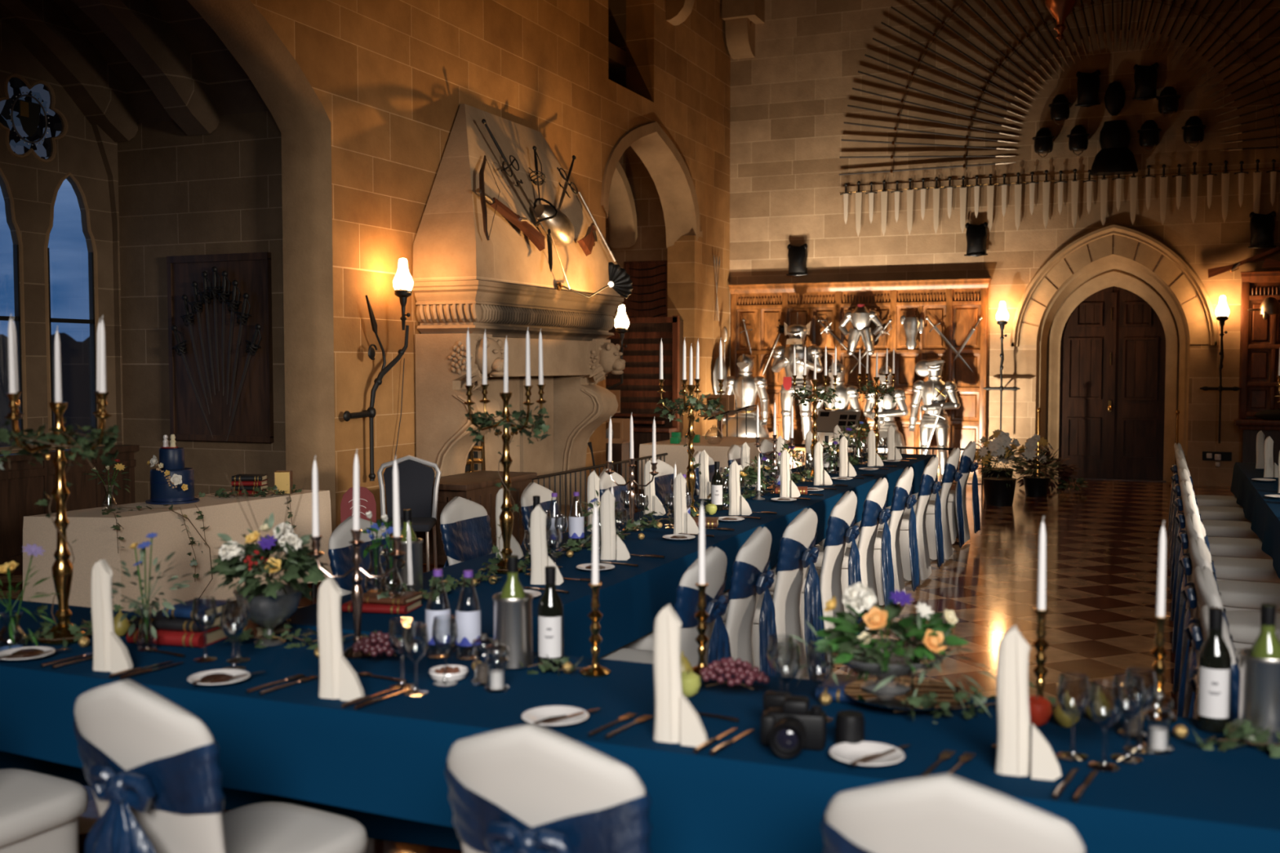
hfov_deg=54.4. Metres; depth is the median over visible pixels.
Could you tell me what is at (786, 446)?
flower vase
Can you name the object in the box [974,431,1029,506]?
potted flowers
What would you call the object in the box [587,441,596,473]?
fire poker
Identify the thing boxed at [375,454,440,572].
banquet chair
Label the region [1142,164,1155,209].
dagger
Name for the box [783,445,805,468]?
plinth
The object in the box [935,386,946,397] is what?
cross ornament
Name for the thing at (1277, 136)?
lance
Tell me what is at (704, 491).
napkin
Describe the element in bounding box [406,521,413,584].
taper candle
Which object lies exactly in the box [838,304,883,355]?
half armour
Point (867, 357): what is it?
taper candle
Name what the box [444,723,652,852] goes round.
covered chair
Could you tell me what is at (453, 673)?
bowl
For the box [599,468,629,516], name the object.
covered chair
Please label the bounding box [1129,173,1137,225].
sword
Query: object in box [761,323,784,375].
spiked mace
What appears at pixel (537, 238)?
musket
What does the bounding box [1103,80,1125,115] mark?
shield
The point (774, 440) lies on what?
candelabrum
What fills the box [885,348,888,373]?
taper candle
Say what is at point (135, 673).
knife
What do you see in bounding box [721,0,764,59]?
structure
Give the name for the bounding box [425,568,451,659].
water bottle
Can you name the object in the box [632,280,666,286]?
scimitar
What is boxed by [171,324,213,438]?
sabre
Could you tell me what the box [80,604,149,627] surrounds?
ivy garland
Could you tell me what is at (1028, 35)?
lance
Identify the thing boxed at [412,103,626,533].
fireplace
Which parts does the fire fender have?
rail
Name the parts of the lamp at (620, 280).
arm, bulb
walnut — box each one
[78,636,89,647]
[313,647,319,657]
[470,577,477,586]
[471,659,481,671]
[488,576,497,584]
[561,662,573,673]
[566,550,573,557]
[638,533,644,539]
[656,521,662,528]
[818,692,831,705]
[1173,724,1188,738]
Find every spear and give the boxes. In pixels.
[713,255,719,320]
[714,256,719,320]
[715,256,717,320]
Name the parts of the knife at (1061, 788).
handle, blade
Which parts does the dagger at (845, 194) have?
blade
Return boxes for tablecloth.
[0,598,1279,852]
[22,488,333,613]
[288,452,937,657]
[638,435,777,490]
[1230,462,1279,578]
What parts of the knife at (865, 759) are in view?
handle, blade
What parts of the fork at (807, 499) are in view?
handle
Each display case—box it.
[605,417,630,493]
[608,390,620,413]
[700,394,734,436]
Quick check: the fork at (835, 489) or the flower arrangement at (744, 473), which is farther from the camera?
the fork at (835, 489)
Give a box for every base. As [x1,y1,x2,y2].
[815,673,896,709]
[844,676,970,710]
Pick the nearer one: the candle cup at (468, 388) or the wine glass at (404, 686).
the wine glass at (404, 686)
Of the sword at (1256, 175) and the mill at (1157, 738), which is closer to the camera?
the mill at (1157, 738)
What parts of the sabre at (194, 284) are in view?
blade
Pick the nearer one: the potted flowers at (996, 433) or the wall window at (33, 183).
the wall window at (33, 183)
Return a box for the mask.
[899,315,924,349]
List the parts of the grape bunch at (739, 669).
stem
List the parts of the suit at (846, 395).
arm, arm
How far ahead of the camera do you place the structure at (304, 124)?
10.10 m
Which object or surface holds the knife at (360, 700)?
on the tablecloth at (380, 766)
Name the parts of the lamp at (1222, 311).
lamp shade, stem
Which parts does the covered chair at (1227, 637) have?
backrest, sash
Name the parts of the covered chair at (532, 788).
sash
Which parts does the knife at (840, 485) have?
handle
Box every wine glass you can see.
[191,596,217,662]
[220,604,245,670]
[225,596,249,663]
[388,617,414,690]
[401,622,428,696]
[431,614,457,686]
[524,529,530,575]
[526,532,531,571]
[546,512,551,532]
[546,527,560,560]
[546,529,562,568]
[552,513,565,548]
[554,515,567,551]
[614,509,627,531]
[615,513,622,531]
[620,489,630,524]
[622,492,629,511]
[635,493,645,509]
[637,494,648,525]
[664,493,673,528]
[664,497,674,525]
[686,492,692,510]
[722,478,728,510]
[723,481,728,508]
[761,458,771,484]
[766,634,794,680]
[768,468,777,492]
[769,466,779,493]
[773,641,801,693]
[792,449,801,473]
[801,459,809,481]
[804,456,813,482]
[805,643,834,723]
[830,450,838,473]
[848,438,857,457]
[858,443,866,464]
[1057,671,1089,761]
[1088,680,1122,772]
[1111,673,1145,764]
[1123,666,1157,755]
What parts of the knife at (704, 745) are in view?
handle, blade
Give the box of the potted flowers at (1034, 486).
[1014,434,1063,496]
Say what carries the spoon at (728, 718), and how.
on the tablecloth at (380, 766)
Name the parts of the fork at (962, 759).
handle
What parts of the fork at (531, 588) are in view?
handle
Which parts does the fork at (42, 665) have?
handle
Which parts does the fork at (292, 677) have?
handle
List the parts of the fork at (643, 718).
handle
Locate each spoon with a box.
[143,647,185,658]
[357,671,407,683]
[696,711,739,723]
[991,744,1071,761]
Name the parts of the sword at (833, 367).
blade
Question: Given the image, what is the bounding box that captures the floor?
[0,475,1235,852]
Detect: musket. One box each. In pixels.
[475,187,545,251]
[577,222,597,256]
[1208,246,1279,278]
[1262,258,1279,267]
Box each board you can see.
[166,252,274,442]
[623,260,667,317]
[816,410,861,433]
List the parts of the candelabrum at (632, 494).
arm, stem, arm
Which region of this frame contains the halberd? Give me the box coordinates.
[721,326,727,426]
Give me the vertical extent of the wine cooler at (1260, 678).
0.212 m
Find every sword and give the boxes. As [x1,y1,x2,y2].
[481,119,546,235]
[546,229,552,271]
[556,155,577,209]
[739,318,751,355]
[816,318,866,368]
[825,358,839,410]
[849,319,892,373]
[855,181,862,236]
[880,179,887,235]
[906,177,913,234]
[924,316,973,372]
[924,402,946,454]
[933,176,939,234]
[953,316,982,360]
[960,175,966,232]
[986,173,994,231]
[1014,172,1022,231]
[1042,169,1049,228]
[1071,168,1078,227]
[1100,174,1107,226]
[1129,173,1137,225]
[1160,164,1167,225]
[1190,161,1198,222]
[1221,160,1229,222]
[1253,159,1261,213]
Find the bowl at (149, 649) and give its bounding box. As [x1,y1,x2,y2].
[143,647,156,651]
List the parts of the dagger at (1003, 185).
blade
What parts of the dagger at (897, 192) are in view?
blade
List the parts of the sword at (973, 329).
blade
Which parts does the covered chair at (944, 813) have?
sash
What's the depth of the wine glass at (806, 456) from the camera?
9.49 m
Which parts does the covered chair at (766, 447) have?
sash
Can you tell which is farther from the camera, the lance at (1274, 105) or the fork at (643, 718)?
the lance at (1274, 105)
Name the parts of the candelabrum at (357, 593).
arm, stem, arm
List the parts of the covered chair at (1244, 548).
backrest, seat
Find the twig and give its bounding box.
[169,509,213,598]
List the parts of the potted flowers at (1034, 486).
pot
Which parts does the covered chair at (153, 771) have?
sash, backrest, seat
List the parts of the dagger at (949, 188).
blade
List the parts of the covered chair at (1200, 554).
backrest, sash, seat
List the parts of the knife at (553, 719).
handle, blade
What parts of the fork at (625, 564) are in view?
handle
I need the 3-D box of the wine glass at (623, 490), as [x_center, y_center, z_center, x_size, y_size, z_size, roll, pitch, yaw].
[-0.075,0.454,6.978,0.072,0.190,0.072,1,3,23]
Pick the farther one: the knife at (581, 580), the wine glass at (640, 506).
the wine glass at (640, 506)
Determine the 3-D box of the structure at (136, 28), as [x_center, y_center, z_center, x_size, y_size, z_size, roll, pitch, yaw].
[-4.696,-3.172,8.319,0.400,1.600,5.040,1,3,23]
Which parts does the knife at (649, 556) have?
handle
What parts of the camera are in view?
glass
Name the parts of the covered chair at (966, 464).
seat, backrest, sash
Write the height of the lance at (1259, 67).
1.250 m
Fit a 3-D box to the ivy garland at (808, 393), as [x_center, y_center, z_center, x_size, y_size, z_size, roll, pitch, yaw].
[1.391,0.055,9.922,0.389,0.751,0.386,0,3,-4]
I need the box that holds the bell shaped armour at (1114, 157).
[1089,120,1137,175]
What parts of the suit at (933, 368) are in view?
arm, leg, leg, arm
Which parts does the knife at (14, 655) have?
handle, blade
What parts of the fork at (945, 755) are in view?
handle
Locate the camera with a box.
[760,695,826,758]
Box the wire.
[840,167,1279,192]
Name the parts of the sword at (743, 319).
blade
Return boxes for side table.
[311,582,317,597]
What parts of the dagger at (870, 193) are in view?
blade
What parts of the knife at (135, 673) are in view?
handle, blade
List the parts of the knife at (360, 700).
handle, blade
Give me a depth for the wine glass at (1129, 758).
2.82 m
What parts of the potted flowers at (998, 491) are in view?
pot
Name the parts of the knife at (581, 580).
handle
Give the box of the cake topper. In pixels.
[160,434,177,448]
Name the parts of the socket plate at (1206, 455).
plate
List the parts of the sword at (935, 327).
blade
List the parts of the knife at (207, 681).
handle, blade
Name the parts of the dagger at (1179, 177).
blade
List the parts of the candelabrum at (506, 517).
arm, arm, stem, arm, arm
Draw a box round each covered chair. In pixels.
[0,768,88,852]
[73,679,368,852]
[328,515,393,595]
[440,496,492,567]
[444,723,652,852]
[520,482,559,545]
[598,546,731,666]
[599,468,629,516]
[622,526,780,675]
[654,458,673,505]
[693,450,714,496]
[714,507,826,679]
[726,444,741,487]
[758,439,773,476]
[762,490,863,662]
[807,477,894,630]
[817,466,919,605]
[820,773,1088,852]
[853,456,943,580]
[884,447,964,559]
[910,440,980,544]
[1167,442,1242,537]
[1168,449,1250,553]
[1168,457,1259,582]
[1169,468,1272,610]
[1170,480,1279,621]
[1171,495,1279,667]
[1172,513,1279,711]
[1176,536,1247,716]
[1182,565,1229,718]
[1187,604,1239,722]
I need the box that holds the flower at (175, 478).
[169,473,182,485]
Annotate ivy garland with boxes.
[0,417,122,647]
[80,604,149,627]
[101,504,209,578]
[198,484,302,498]
[218,619,318,649]
[275,491,296,534]
[342,622,417,649]
[377,558,503,602]
[464,404,550,573]
[519,653,596,677]
[524,523,635,563]
[619,506,674,532]
[653,389,724,516]
[694,483,768,510]
[770,469,812,484]
[791,386,841,477]
[808,454,860,471]
[855,380,896,459]
[893,680,1056,724]
[1191,718,1279,757]
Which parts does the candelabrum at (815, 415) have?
arm, stem, arm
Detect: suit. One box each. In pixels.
[722,354,769,437]
[771,311,823,447]
[812,359,860,453]
[863,362,908,453]
[908,359,960,480]
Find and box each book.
[126,622,235,648]
[133,609,233,632]
[162,598,232,619]
[231,474,267,481]
[231,479,268,486]
[231,484,268,490]
[231,488,267,496]
[231,614,290,639]
[274,470,293,494]
[341,598,422,614]
[362,590,423,605]
[691,516,719,528]
[775,485,807,494]
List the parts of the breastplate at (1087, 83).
shoulder plate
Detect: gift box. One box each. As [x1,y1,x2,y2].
[670,436,679,444]
[671,431,680,441]
[693,434,700,442]
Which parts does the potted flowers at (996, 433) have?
pot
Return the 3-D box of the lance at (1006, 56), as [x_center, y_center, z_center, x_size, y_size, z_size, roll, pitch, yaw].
[4.826,-5.641,17.801,1.849,1.776,0.050,1,3,23]
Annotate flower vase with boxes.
[0,543,64,651]
[83,451,130,511]
[110,533,192,651]
[351,511,392,592]
[365,514,419,597]
[574,489,623,541]
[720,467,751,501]
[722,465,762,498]
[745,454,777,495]
[770,442,803,484]
[822,440,848,474]
[831,425,860,462]
[847,419,871,464]
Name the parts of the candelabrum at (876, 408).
arm, stem, arm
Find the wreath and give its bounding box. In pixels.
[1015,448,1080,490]
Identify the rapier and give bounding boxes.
[528,145,546,204]
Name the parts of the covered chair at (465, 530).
sash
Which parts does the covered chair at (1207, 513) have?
backrest, seat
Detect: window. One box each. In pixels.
[0,40,116,452]
[0,76,62,159]
[0,244,22,433]
[48,247,97,431]
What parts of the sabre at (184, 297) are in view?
blade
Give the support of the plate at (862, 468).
on the tablecloth at (631, 598)
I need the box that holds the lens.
[835,710,864,744]
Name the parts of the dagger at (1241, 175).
blade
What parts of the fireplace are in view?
scroll moulding, scroll moulding, cornice, scroll moulding, scroll moulding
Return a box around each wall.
[117,111,285,502]
[250,0,730,536]
[605,146,667,317]
[728,0,1279,485]
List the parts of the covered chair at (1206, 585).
backrest, sash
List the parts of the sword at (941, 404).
blade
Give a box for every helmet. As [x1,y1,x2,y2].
[1032,127,1055,157]
[1048,93,1071,124]
[1066,124,1090,155]
[1137,120,1161,151]
[1155,86,1181,117]
[1181,115,1206,147]
[1247,296,1279,319]
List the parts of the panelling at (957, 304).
raised panel, raised panel, raised panel, raised panel, raised panel, raised panel, raised panel, raised panel, raised panel, raised panel, raised panel, raised panel, raised panel, raised panel, raised panel, cornice, raised panel, raised panel, raised panel, raised panel, raised panel, raised panel, raised panel, raised panel, raised panel, raised panel, raised panel, raised panel, raised panel, raised panel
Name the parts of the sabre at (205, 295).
blade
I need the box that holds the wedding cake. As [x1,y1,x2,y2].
[145,447,199,504]
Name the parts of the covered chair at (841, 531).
seat, backrest, sash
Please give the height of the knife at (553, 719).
0.015 m
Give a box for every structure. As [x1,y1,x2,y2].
[0,0,137,142]
[0,17,124,444]
[0,73,68,163]
[0,167,27,453]
[44,172,101,449]
[71,0,219,135]
[186,0,336,532]
[600,121,700,248]
[608,0,626,88]
[608,161,637,248]
[666,0,694,25]
[667,235,702,437]
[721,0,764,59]
[1009,222,1219,346]
[1018,235,1209,345]
[1034,254,1190,482]
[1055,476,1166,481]
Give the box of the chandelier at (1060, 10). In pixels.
[1044,0,1076,41]
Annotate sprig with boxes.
[1057,476,1088,490]
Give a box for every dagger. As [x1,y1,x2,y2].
[840,182,851,223]
[865,182,877,222]
[891,180,902,222]
[916,177,928,220]
[943,176,955,217]
[970,174,982,217]
[997,173,1010,217]
[1026,171,1038,215]
[1053,170,1066,214]
[1082,169,1096,213]
[1111,173,1125,211]
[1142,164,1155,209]
[1172,164,1186,209]
[1202,162,1217,208]
[1234,160,1248,207]
[1266,159,1279,205]
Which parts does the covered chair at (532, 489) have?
sash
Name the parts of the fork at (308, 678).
handle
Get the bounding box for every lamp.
[342,257,413,480]
[556,262,632,298]
[604,304,629,389]
[982,301,1020,431]
[1200,295,1241,443]
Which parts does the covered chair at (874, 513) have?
seat, backrest, sash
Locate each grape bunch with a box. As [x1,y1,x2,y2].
[352,631,410,657]
[699,657,769,689]
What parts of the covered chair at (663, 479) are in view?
sash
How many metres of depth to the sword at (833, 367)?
18.00 m
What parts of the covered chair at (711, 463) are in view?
sash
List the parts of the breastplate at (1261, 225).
shoulder plate, shoulder plate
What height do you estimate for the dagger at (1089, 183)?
0.616 m
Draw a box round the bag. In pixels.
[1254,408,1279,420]
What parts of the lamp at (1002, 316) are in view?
lamp shade, stem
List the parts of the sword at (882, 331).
blade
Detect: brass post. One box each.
[1036,408,1040,475]
[1169,409,1179,486]
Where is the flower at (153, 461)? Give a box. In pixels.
[149,454,157,466]
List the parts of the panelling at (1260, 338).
raised panel, raised panel, raised panel, cornice, raised panel, raised panel, raised panel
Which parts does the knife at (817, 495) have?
handle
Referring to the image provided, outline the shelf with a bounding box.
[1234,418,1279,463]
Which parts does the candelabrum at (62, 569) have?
arm, arm, stem, arm, arm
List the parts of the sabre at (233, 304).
blade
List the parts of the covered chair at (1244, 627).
backrest, sash, seat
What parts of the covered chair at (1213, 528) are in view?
backrest, seat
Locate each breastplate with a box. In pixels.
[786,243,807,276]
[964,222,987,257]
[1075,69,1100,106]
[1132,62,1158,100]
[1248,211,1275,248]
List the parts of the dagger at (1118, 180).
blade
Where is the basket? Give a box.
[464,435,485,473]
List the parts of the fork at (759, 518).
handle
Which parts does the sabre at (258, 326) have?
blade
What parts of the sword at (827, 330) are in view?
blade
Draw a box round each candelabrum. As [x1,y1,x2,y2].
[4,391,111,645]
[307,528,405,659]
[463,384,546,574]
[604,457,658,532]
[657,378,724,516]
[754,435,795,489]
[791,374,837,476]
[857,373,896,460]
[1275,375,1279,393]
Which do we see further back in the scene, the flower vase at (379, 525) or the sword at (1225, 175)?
the sword at (1225, 175)
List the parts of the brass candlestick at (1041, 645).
stem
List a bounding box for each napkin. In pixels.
[90,559,133,673]
[317,576,364,701]
[495,488,523,559]
[529,504,564,585]
[586,470,599,531]
[600,488,630,560]
[643,459,665,515]
[653,604,707,746]
[673,472,698,534]
[698,449,711,499]
[728,459,751,515]
[740,441,757,487]
[775,435,792,476]
[779,448,800,497]
[804,430,813,467]
[813,440,832,485]
[833,424,840,459]
[839,435,856,476]
[867,429,883,466]
[887,425,902,459]
[995,625,1061,781]
[1255,430,1265,468]
[1263,435,1278,477]
[1277,450,1279,493]
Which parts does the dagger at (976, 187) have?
blade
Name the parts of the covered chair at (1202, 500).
backrest, seat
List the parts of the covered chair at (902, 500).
seat, backrest, sash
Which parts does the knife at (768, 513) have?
handle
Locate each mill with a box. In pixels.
[471,633,495,686]
[484,639,509,693]
[1118,677,1148,740]
[1142,689,1173,755]
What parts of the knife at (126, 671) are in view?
handle, blade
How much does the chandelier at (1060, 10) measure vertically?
5.000 m
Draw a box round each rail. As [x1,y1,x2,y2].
[783,444,991,492]
[893,6,959,176]
[966,0,1276,157]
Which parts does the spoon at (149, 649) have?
handle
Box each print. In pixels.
[544,627,554,638]
[1208,681,1221,695]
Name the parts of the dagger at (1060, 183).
blade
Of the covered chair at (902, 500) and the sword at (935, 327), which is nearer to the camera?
the covered chair at (902, 500)
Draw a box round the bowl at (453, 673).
[428,665,467,681]
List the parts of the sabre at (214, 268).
blade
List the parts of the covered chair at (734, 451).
sash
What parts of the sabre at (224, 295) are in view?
blade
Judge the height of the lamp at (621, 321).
1.080 m
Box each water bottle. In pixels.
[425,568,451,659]
[455,569,481,660]
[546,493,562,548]
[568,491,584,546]
[682,474,690,514]
[773,453,781,490]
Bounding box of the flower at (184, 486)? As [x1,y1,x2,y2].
[181,484,187,490]
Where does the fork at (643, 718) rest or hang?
on the tablecloth at (380, 766)
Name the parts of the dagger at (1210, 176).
blade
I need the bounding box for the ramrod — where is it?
[550,232,569,288]
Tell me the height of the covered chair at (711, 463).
0.934 m
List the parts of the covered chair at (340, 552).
sash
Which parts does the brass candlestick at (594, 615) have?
stem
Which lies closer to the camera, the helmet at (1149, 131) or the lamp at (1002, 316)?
the helmet at (1149, 131)
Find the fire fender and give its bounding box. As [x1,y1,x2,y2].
[531,453,667,533]
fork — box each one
[40,652,93,667]
[51,656,93,669]
[245,674,305,693]
[258,675,318,695]
[524,586,568,594]
[586,712,636,737]
[599,560,638,567]
[604,715,653,739]
[678,533,714,537]
[728,515,760,519]
[781,497,810,500]
[808,487,836,490]
[838,476,864,479]
[920,750,955,777]
[946,752,975,774]
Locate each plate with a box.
[0,646,55,661]
[186,669,250,686]
[497,589,541,597]
[521,706,588,726]
[576,563,614,571]
[662,533,695,540]
[718,516,744,522]
[770,497,796,502]
[807,487,823,491]
[829,741,905,766]
[831,477,853,480]
[858,467,879,471]
[882,459,900,462]
[1202,451,1231,466]
[1251,478,1275,481]
[1264,494,1279,498]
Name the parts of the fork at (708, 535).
handle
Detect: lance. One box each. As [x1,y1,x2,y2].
[839,154,1013,159]
[839,162,1014,175]
[840,139,1015,150]
[844,121,1016,142]
[847,104,1017,136]
[852,87,1021,130]
[857,71,1023,124]
[864,53,1025,117]
[872,37,1028,111]
[880,22,1031,105]
[890,6,1035,100]
[911,0,1039,94]
[939,0,1043,88]
[960,0,1048,84]
[982,0,1053,79]
[1000,0,1058,75]
[1016,0,1063,70]
[1031,0,1069,66]
[1051,14,1075,62]
[1065,18,1081,61]
[1071,7,1087,57]
[1080,0,1093,55]
[1090,0,1100,53]
[1100,0,1106,52]
[1111,0,1114,51]
[1119,0,1123,48]
[1126,0,1133,49]
[1133,0,1143,50]
[1139,0,1155,51]
[1146,0,1165,52]
[1151,0,1175,54]
[1158,0,1186,56]
[1164,0,1198,57]
[1169,0,1210,62]
[1175,0,1224,65]
[1181,0,1239,68]
[1186,0,1255,71]
[1191,0,1273,77]
[1195,9,1279,82]
[1200,26,1279,87]
[1203,40,1279,93]
[1207,54,1279,97]
[1209,67,1279,104]
[1213,80,1279,110]
[1214,92,1279,116]
[1216,102,1279,123]
[1217,113,1279,129]
[1219,134,1279,143]
[1220,124,1279,136]
[1221,145,1279,151]
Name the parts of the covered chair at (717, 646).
seat, sash, backrest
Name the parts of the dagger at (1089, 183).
blade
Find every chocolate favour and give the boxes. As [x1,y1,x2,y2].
[11,648,43,657]
[200,673,232,684]
[585,564,605,569]
[670,535,687,538]
[721,517,737,519]
[777,497,790,500]
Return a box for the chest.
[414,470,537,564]
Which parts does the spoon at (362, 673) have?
handle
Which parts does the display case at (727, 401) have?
post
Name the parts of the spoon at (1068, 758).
handle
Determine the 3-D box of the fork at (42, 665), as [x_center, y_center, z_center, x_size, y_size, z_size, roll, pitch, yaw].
[-1.721,0.705,3.776,0.024,0.012,0.205,2,3,31]
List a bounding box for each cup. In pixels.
[4,392,22,420]
[7,391,24,416]
[92,391,108,414]
[94,391,111,418]
[307,535,324,559]
[388,535,405,559]
[463,385,475,404]
[479,384,489,403]
[522,385,533,405]
[535,384,546,403]
[604,461,614,474]
[648,462,658,475]
[657,378,665,393]
[680,379,688,394]
[693,378,701,392]
[716,379,724,393]
[754,437,760,447]
[755,489,761,496]
[788,437,795,448]
[791,375,797,386]
[801,374,807,385]
[822,375,828,386]
[832,375,837,385]
[857,373,862,382]
[864,373,869,382]
[884,373,888,382]
[890,373,896,382]
[1275,375,1279,386]
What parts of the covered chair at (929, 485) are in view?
seat, backrest, sash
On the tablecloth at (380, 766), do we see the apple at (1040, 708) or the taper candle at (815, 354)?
the apple at (1040, 708)
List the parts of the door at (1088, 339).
panel, panel, panel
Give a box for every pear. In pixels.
[113,608,130,635]
[680,651,693,672]
[1053,690,1079,727]
[1085,685,1111,721]
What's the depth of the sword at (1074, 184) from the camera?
17.37 m
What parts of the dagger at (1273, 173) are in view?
blade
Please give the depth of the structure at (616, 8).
16.60 m
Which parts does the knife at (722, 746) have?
handle, blade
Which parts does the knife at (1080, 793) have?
handle, blade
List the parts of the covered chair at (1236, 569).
backrest, seat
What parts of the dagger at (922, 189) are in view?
blade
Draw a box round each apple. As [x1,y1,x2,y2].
[680,669,701,697]
[705,502,716,515]
[1028,693,1052,726]
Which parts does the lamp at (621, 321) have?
lamp shade, stem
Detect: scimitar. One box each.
[628,264,666,270]
[629,297,666,302]
[630,272,666,278]
[630,305,666,311]
[631,288,666,294]
[631,313,666,317]
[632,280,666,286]
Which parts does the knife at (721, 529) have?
handle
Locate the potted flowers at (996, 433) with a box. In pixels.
[975,429,1026,493]
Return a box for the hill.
[0,332,92,446]
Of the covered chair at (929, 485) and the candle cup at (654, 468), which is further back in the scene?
the covered chair at (929, 485)
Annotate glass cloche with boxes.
[705,426,723,444]
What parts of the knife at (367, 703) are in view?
handle, blade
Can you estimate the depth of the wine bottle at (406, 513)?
4.86 m
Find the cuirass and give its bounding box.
[533,197,574,246]
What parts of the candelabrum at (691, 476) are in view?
arm, arm, stem, arm, arm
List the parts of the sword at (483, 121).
blade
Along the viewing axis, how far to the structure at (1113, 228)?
17.17 m
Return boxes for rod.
[577,191,616,262]
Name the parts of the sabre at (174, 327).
blade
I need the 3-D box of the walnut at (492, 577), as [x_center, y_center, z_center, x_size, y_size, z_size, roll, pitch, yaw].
[-0.601,0.628,5.080,0.034,0.034,0.034,1,3,14]
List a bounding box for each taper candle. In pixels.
[8,313,17,393]
[12,316,18,391]
[54,325,62,401]
[96,317,100,391]
[98,315,106,392]
[311,455,319,536]
[352,448,359,529]
[392,455,400,536]
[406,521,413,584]
[466,328,471,385]
[482,328,487,384]
[503,335,508,392]
[525,328,530,385]
[538,328,543,384]
[591,500,599,584]
[608,415,612,462]
[630,413,634,458]
[652,417,656,462]
[659,337,662,378]
[672,462,676,502]
[682,337,686,379]
[688,342,693,384]
[695,337,699,378]
[697,500,706,584]
[719,340,722,379]
[755,403,759,437]
[756,455,759,490]
[773,400,776,435]
[790,404,793,438]
[793,344,795,375]
[803,345,806,374]
[813,350,816,379]
[824,345,826,375]
[833,346,836,375]
[858,347,861,373]
[866,349,868,373]
[875,351,877,377]
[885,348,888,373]
[892,349,894,373]
[1036,515,1045,609]
[1155,520,1166,617]
[1278,348,1279,375]
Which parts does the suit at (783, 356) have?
arm, leg, leg, arm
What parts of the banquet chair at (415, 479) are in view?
seat, frame, backrest, leg, leg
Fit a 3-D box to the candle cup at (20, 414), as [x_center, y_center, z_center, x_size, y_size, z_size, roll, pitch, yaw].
[-2.045,-0.073,4.077,0.050,0.084,0.050,-1,3,-25]
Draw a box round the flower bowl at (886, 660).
[769,582,995,716]
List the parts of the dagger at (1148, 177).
blade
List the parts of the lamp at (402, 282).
lamp shade, stem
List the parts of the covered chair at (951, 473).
seat, sash, backrest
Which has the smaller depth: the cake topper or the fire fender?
the cake topper
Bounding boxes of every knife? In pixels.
[0,648,71,660]
[109,661,173,678]
[120,662,184,679]
[191,671,266,686]
[341,687,399,707]
[354,688,412,709]
[533,708,601,725]
[563,577,602,582]
[629,554,664,558]
[693,727,738,753]
[697,527,734,531]
[710,729,754,755]
[751,511,777,514]
[800,493,823,496]
[826,484,848,486]
[850,744,911,767]
[861,474,874,476]
[1052,768,1079,799]
[1073,770,1098,802]
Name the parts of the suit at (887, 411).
arm, arm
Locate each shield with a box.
[712,356,727,394]
[782,377,791,390]
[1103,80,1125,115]
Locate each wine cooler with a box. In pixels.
[392,537,422,591]
[492,591,533,670]
[1238,648,1279,746]
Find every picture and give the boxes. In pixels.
[819,412,829,416]
[838,421,846,426]
[839,414,847,419]
[847,421,855,426]
[848,414,856,419]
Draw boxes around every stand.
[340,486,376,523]
[707,409,737,436]
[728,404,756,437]
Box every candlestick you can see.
[405,583,415,591]
[579,582,610,677]
[692,582,709,677]
[752,489,764,500]
[1031,608,1055,709]
[1140,614,1177,724]
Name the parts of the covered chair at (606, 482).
sash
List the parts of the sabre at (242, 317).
blade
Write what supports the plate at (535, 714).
on the tablecloth at (380, 766)
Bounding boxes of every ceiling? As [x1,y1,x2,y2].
[53,0,269,123]
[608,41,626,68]
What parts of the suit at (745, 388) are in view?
arm, arm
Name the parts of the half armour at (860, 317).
arm, leg, leg, arm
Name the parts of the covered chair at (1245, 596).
backrest, seat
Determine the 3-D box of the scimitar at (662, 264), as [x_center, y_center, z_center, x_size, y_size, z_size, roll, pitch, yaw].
[0.103,-2.364,18.495,0.602,0.078,0.024,1,3,23]
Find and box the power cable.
[394,358,404,459]
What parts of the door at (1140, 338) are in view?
panel, panel, panel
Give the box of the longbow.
[479,155,499,240]
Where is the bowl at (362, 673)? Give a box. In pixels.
[357,671,372,676]
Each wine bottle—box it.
[400,509,417,542]
[500,555,525,599]
[528,495,540,562]
[537,566,563,670]
[711,461,723,511]
[822,435,831,471]
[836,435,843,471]
[1196,607,1231,733]
[1249,603,1279,659]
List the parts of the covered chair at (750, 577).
seat, backrest, sash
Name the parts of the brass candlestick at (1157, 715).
stem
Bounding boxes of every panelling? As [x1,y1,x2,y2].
[0,444,139,573]
[728,278,991,474]
[1238,270,1279,418]
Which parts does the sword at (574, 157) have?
blade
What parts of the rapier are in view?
blade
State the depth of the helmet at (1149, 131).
16.83 m
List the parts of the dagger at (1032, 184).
blade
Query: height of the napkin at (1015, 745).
0.328 m
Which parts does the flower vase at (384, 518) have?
glass handle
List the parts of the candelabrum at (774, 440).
arm, stem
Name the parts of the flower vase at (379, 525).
glass handle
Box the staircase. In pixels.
[605,315,683,479]
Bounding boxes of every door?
[1058,286,1116,478]
[1110,286,1165,480]
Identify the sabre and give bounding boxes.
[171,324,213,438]
[179,294,209,413]
[188,281,212,403]
[197,271,215,395]
[206,266,222,391]
[215,271,232,395]
[225,280,241,404]
[226,324,261,440]
[229,293,251,416]
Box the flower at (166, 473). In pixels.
[164,470,169,475]
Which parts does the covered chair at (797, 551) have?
seat, backrest, sash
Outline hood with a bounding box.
[413,103,620,297]
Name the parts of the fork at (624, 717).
handle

